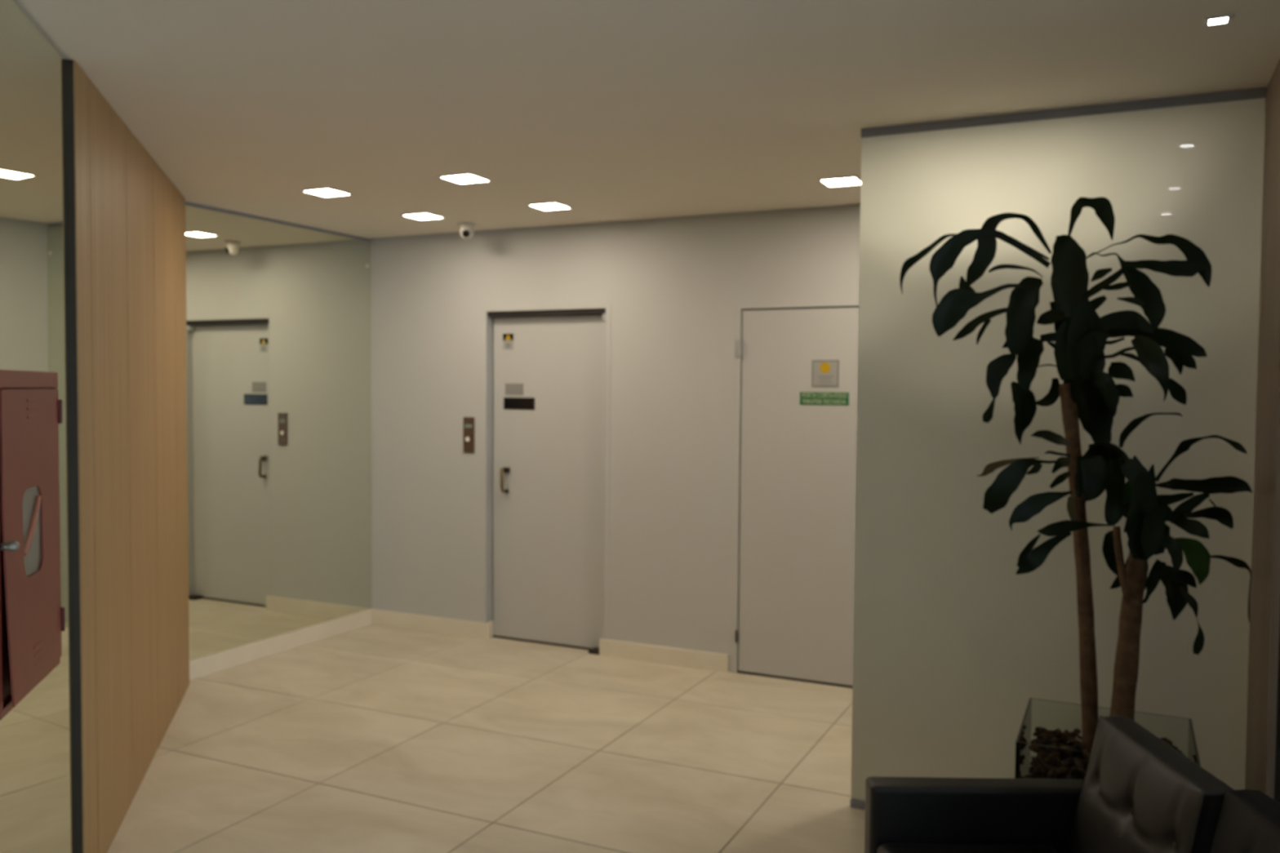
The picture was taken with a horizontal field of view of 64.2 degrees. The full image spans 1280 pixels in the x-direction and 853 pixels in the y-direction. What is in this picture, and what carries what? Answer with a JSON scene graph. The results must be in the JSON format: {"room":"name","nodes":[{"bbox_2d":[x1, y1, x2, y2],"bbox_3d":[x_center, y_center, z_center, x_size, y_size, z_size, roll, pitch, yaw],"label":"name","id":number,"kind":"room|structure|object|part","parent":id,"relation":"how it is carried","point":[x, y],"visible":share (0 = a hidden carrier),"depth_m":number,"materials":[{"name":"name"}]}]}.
{"room":"elevator lobby","nodes":[
{"label":"elevator lobby","id":0,"kind":"room"},
{"bbox_2d":[65,59,189,852],"bbox_3d":[-1.823,0.192,3.011,0.226,2.643,5.200,0,2,-16],"label":"wall","id":1,"kind":"structure","parent":0,"point":[127,242],"depth_m":3.87,"materials":[{"name":"brown wood"}]},
{"bbox_2d":[0,0,77,852],"bbox_3d":[-1.647,0.202,2.680,0.032,2.612,1.066,0,2,-16],"label":"wall mirror","id":2,"kind":"object","parent":1,"relation":"attached to","point":[38,775],"visible":0.6,"depth_m":2.85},
{"bbox_2d":[0,369,65,720],"bbox_3d":[-1.604,0.277,2.705,0.064,0.848,0.539,0,2,-16],"label":"upper cabinet","id":3,"kind":"object","parent":2,"relation":"attached to","point":[33,616],"visible":1,"depth_m":2.65,"materials":[{"name":"red metal"}]},
{"bbox_3d":[-1.523,0.290,2.468,0.039,0.028,0.028,0,2,-16],"label":"knob","id":4,"kind":"part","parent":3,"relation":"part of","materials":[{"name":"silver metal"}]},
{"bbox_3d":[-1.799,0.182,3.295,0.022,2.640,0.188,0,2,-17],"label":"wood panel","id":5,"kind":"part","parent":1,"relation":"part of","materials":[{"name":"brown wood"}]},
{"bbox_3d":[-1.914,0.166,3.682,0.022,2.640,0.600,0,2,-17],"label":"wood panel","id":6,"kind":"part","parent":1,"relation":"part of","materials":[{"name":"brown wood"}]},
{"bbox_3d":[-2.088,0.143,4.263,0.022,2.640,0.595,0,2,-17],"label":"wood panel","id":7,"kind":"part","parent":1,"relation":"part of","materials":[{"name":"brown wood"}]},
{"bbox_3d":[-2.263,0.120,4.847,0.022,2.640,0.605,0,2,-17],"label":"wood panel","id":8,"kind":"part","parent":1,"relation":"part of","materials":[{"name":"brown wood"}]},
{"bbox_3d":[-2.409,0.101,5.338,0.022,2.640,0.400,0,2,-17],"label":"wood panel","id":9,"kind":"part","parent":1,"relation":"part of","materials":[{"name":"brown wood"}]},
{"bbox_2d":[106,624,865,852],"bbox_3d":[-0.873,1.618,1.524,7.132,0.080,9.460,1,2,25],"label":"floor","id":10,"kind":"structure","parent":0,"point":[372,738],"depth_m":4.54,"materials":[{"name":"beige tile"}]},
{"bbox_2d":[850,87,1266,809],"bbox_3d":[1.446,0.193,3.690,1.333,2.643,0.030,1,2,25],"label":"glass wall","id":11,"kind":"structure","parent":10,"relation":"on","point":[952,646],"depth_m":3.70,"materials":[{"name":"grey"}]},
{"bbox_2d":[864,715,1279,852],"bbox_3d":[1.003,1.178,2.249,0.745,0.773,1.300,0,2,1],"label":"leather sofa","id":12,"kind":"object","parent":10,"relation":"on","point":[1138,793],"visible":1,"depth_m":2.70,"materials":[{"name":"black leather"}]},
{"bbox_2d":[876,843,1057,852],"bbox_3d":[0.888,1.220,2.532,0.490,0.143,0.550,0,2,1],"label":"seat cushion","id":13,"kind":"object","parent":12,"relation":"on","point":[881,847],"depth_m":2.76,"materials":[{"name":"black leather"}]},
{"bbox_3d":[1.008,1.219,2.857,0.745,0.448,0.088,0,2,1],"label":"arm","id":14,"kind":"part","parent":12,"relation":"part of","materials":[{"name":"black leather"}]},
{"bbox_2d":[1066,715,1234,852],"bbox_3d":[1.249,0.981,2.527,0.175,0.365,0.529,0,2,1],"label":"cushion","id":15,"kind":"object","parent":12,"relation":"on","point":[1139,793],"depth_m":2.49,"materials":[{"name":"grey leather"}]},
{"bbox_2d":[1209,789,1279,852],"bbox_3d":[1.275,0.995,1.962,0.177,0.380,0.559,0,2,1],"label":"cushion","id":16,"kind":"object","parent":12,"relation":"on","point":[1249,820],"depth_m":2.14,"materials":[{"name":"black leather"}]},
{"bbox_2d":[1014,697,1200,778],"bbox_3d":[1.507,1.255,3.307,0.508,0.547,0.508,1,2,25],"label":"planter","id":17,"kind":"object","parent":10,"relation":"on","point":[1023,753],"visible":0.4,"depth_m":3.34,"materials":[{"name":"grey"}]},
{"bbox_3d":[1.282,1.249,3.415,0.008,0.547,0.492,1,2,25],"label":"pane","id":18,"kind":"part","parent":17,"relation":"part of","materials":[{"name":"clear glass"}]},
{"bbox_3d":[1.400,1.262,3.082,0.508,0.547,0.008,1,2,25],"label":"pane","id":19,"kind":"part","parent":17,"relation":"part of","materials":[{"name":"clear glass"}]},
{"bbox_2d":[1032,754,1079,778],"bbox_3d":[1.507,1.324,3.310,0.432,0.387,0.432,1,2,25],"label":"potting soil","id":20,"kind":"object","parent":17,"relation":"in","point":[1062,755],"visible":0.02,"depth_m":3.29,"materials":[{"name":"black soil"}]},
{"bbox_2d":[1024,726,1185,779],"bbox_3d":[1.510,1.265,3.310,0.510,0.488,0.507,1,2,25],"label":"bark mulch","id":21,"kind":"object","parent":17,"relation":"in","point":[1047,762],"visible":0.3,"depth_m":3.34,"materials":[{"name":"brown wood"}]},
{"bbox_2d":[899,196,1252,761],"bbox_3d":[1.381,0.211,3.371,1.145,1.967,0.463,1,2,25],"label":"dracaena","id":22,"kind":"object","parent":21,"relation":"in","point":[1091,395],"visible":1,"depth_m":3.31,"materials":[{"name":"green plant"}]},
{"bbox_3d":[1.615,1.247,3.533,0.508,0.547,0.008,1,2,25],"label":"pane","id":23,"kind":"part","parent":17,"relation":"part of","materials":[{"name":"clear glass"}]},
{"bbox_3d":[1.733,1.260,3.200,0.008,0.547,0.492,1,2,25],"label":"pane","id":24,"kind":"part","parent":17,"relation":"part of","materials":[{"name":"clear glass"}]},
{"bbox_2d":[369,203,860,672],"bbox_3d":[0.426,0.051,6.006,5.550,2.740,0.160,1,2,25],"label":"wall","id":25,"kind":"structure","parent":0,"point":[673,286],"depth_m":6.17,"materials":[{"name":"grey paint"}]},
{"bbox_2d":[371,608,493,639],"bbox_3d":[-1.399,1.322,6.871,0.971,0.105,0.097,1,2,25],"label":"baseboard","id":26,"kind":"structure","parent":25,"relation":"attached to","point":[380,617],"depth_m":6.81,"materials":[{"name":"beige stone"}]},
{"bbox_2d":[463,417,474,453],"bbox_3d":[-1.117,0.056,6.645,0.084,0.233,0.015,1,2,25],"label":"panel","id":27,"kind":"object","parent":25,"relation":"attached to","point":[468,422],"visible":1,"depth_m":6.64,"materials":[{"name":"brown metal"}]},
{"bbox_2d":[485,308,605,654],"bbox_3d":[-0.576,0.331,6.487,0.871,2.128,0.172,1,2,25],"label":"door","id":28,"kind":"structure","parent":25,"relation":"in","point":[545,370],"depth_m":6.49,"materials":[{"name":"grey"}]},
{"bbox_3d":[-0.884,0.347,6.595,0.032,0.167,0.066,1,2,25],"label":"handle","id":29,"kind":"part","parent":28,"relation":"part of","materials":[{"name":"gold metal"}]},
{"bbox_3d":[-0.862,0.283,6.601,0.031,0.034,0.030,1,2,25],"label":"handle mount","id":30,"kind":"part","parent":28,"relation":"part of","materials":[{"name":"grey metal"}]},
{"bbox_3d":[-0.851,-0.523,6.584,0.034,0.037,0.001,1,2,25],"label":"printed panel","id":31,"kind":"part","parent":28,"relation":"part of","materials":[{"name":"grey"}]},
{"bbox_3d":[-0.810,-0.240,6.574,0.139,0.075,0.004,1,2,25],"label":"plate","id":32,"kind":"part","parent":28,"relation":"part of","materials":[{"name":"grey"}]},
{"bbox_3d":[-0.778,-0.148,6.559,0.212,0.060,0.002,1,2,25],"label":"pane","id":33,"kind":"part","parent":28,"relation":"part of","materials":[{"name":"black plastic"}]},
{"bbox_2d":[485,302,610,639],"bbox_3d":[-0.594,0.267,6.410,0.908,2.061,0.004,1,2,25],"label":"trim","id":34,"kind":"structure","parent":25,"relation":"attached to","point":[585,305],"depth_m":6.23,"materials":[{"name":"grey paint"}]},
{"bbox_2d":[599,638,728,672],"bbox_3d":[0.132,1.366,6.094,0.840,0.100,0.014,1,2,25],"label":"baseboard","id":35,"kind":"structure","parent":25,"relation":"attached to","point":[631,651],"depth_m":6.08,"materials":[{"name":"beige stone"}]},
{"bbox_2d":[731,300,858,688],"bbox_3d":[0.936,0.370,5.763,0.815,2.128,0.179,1,2,25],"label":"door","id":36,"kind":"structure","parent":25,"relation":"in","point":[796,363],"depth_m":5.72,"materials":[{"name":"grey metal"}]},
{"bbox_2d":[13,0,1279,238],"bbox_3d":[-0.980,-1.116,1.434,6.312,0.100,9.170,1,2,25],"label":"ceiling","id":37,"kind":"structure","parent":0,"point":[606,110],"depth_m":3.36,"materials":[{"name":"beige paint"}]},
{"bbox_2d":[299,186,353,197],"bbox_3d":[-1.619,-1.210,5.272,0.189,0.006,0.189,1,2,25],"label":"recessed light","id":38,"kind":"object","parent":37,"relation":"in","point":[326,192],"visible":1,"depth_m":5.26,"materials":[{"name":"white plastic"}]},
{"bbox_2d":[305,188,346,196],"bbox_3d":[-1.619,-1.211,5.272,0.165,0.002,0.165,1,2,25],"label":"diffuser","id":39,"kind":"object","parent":38,"relation":"attached to","point":[319,192],"depth_m":5.27,"materials":[{"name":"white plastic"}]},
{"bbox_2d":[400,212,445,220],"bbox_3d":[-1.274,-1.234,5.986,0.189,0.006,0.189,1,2,25],"label":"recessed light","id":40,"kind":"object","parent":37,"relation":"in","point":[422,215],"visible":1,"depth_m":5.97,"materials":[{"name":"white plastic"}]},
{"bbox_2d":[405,213,440,219],"bbox_3d":[-1.274,-1.235,5.986,0.165,0.002,0.165,1,2,25],"label":"diffuser","id":41,"kind":"object","parent":40,"relation":"attached to","point":[417,216],"depth_m":5.99,"materials":[{"name":"white plastic"}]},
{"bbox_2d":[436,172,493,184],"bbox_3d":[-0.839,-1.190,4.895,0.189,0.006,0.189,1,2,25],"label":"recessed light","id":42,"kind":"object","parent":37,"relation":"in","point":[462,178],"visible":1,"depth_m":4.89,"materials":[{"name":"white plastic"}]},
{"bbox_2d":[442,174,486,182],"bbox_3d":[-0.839,-1.191,4.895,0.165,0.002,0.165,1,2,25],"label":"diffuser","id":43,"kind":"object","parent":42,"relation":"attached to","point":[453,178],"depth_m":4.89,"materials":[{"name":"white plastic"}]},
{"bbox_2d":[457,222,475,239],"bbox_3d":[-1.066,-1.200,6.272,0.112,0.091,0.112,1,2,25],"label":"security camera","id":44,"kind":"object","parent":37,"relation":"attached to","point":[466,229],"visible":1,"depth_m":6.23,"materials":[{"name":"white plastic"}]},
{"bbox_2d":[526,201,573,210],"bbox_3d":[-0.496,-1.214,5.624,0.189,0.006,0.189,1,2,25],"label":"recessed light","id":45,"kind":"object","parent":37,"relation":"in","point":[553,205],"visible":1,"depth_m":5.62,"materials":[{"name":"white plastic"}]},
{"bbox_2d":[531,203,568,209],"bbox_3d":[-0.496,-1.215,5.624,0.165,0.002,0.165,1,2,25],"label":"diffuser","id":46,"kind":"object","parent":45,"relation":"attached to","point":[539,206],"depth_m":5.62,"materials":[{"name":"white plastic"}]},
{"bbox_2d":[817,175,860,187],"bbox_3d":[0.970,-1.176,4.897,0.189,0.006,0.189,1,2,25],"label":"recessed light","id":47,"kind":"object","parent":37,"relation":"in","point":[846,180],"visible":0.81,"depth_m":4.89,"materials":[{"name":"white plastic"}]},
{"bbox_2d":[822,177,860,186],"bbox_3d":[0.970,-1.177,4.897,0.165,0.002,0.165,1,2,25],"label":"diffuser","id":48,"kind":"object","parent":47,"relation":"attached to","point":[826,181],"depth_m":4.89,"materials":[{"name":"white plastic"}]},
{"bbox_2d":[1202,13,1233,26],"bbox_3d":[1.552,-1.091,2.738,0.068,0.006,0.068,1,2,25],"label":"recessed light","id":49,"kind":"object","parent":37,"relation":"in","point":[1225,19],"visible":1,"depth_m":2.73,"materials":[{"name":"white plastic"}]},
{"bbox_2d":[1208,17,1227,24],"bbox_3d":[1.552,-1.092,2.738,0.044,0.002,0.044,1,2,25],"label":"diffuser","id":50,"kind":"object","parent":49,"relation":"attached to","point":[1211,20],"depth_m":2.74,"materials":[{"name":"white plastic"}]},
{"bbox_2d":[1244,59,1279,803],"bbox_3d":[2.365,0.195,3.833,0.200,2.643,2.099,1,2,25],"label":"wall","id":51,"kind":"structure","parent":0,"point":[1262,760],"depth_m":3.11,"materials":[{"name":"brown wood"}]},
{"bbox_3d":[-2.350,0.018,6.299,0.286,2.740,1.700,1,2,25],"label":"wall","id":52,"kind":"structure","parent":0,"visible":0},
{"bbox_2d":[185,201,368,241],"bbox_3d":[-2.196,-1.243,6.200,0.017,0.018,1.610,1,2,25],"label":"trim","id":53,"kind":"structure","parent":52,"relation":"attached to","point":[188,203],"depth_m":6.15,"materials":[{"name":"grey metal"}]},
{"bbox_2d":[185,204,371,660],"bbox_3d":[-2.198,0.025,6.252,0.027,2.518,1.650,1,2,25],"label":"wall mirror","id":54,"kind":"object","parent":52,"relation":"attached to","point":[278,316],"visible":0.97,"depth_m":6.20,"materials":[{"name":"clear mirror"}]},
{"bbox_2d":[189,608,372,680],"bbox_3d":[-2.209,1.337,6.302,0.025,0.105,1.628,1,2,25],"label":"baseboard","id":55,"kind":"structure","parent":52,"relation":"attached to","point":[222,660],"depth_m":6.23,"materials":[{"name":"beige stone"}]}
]}

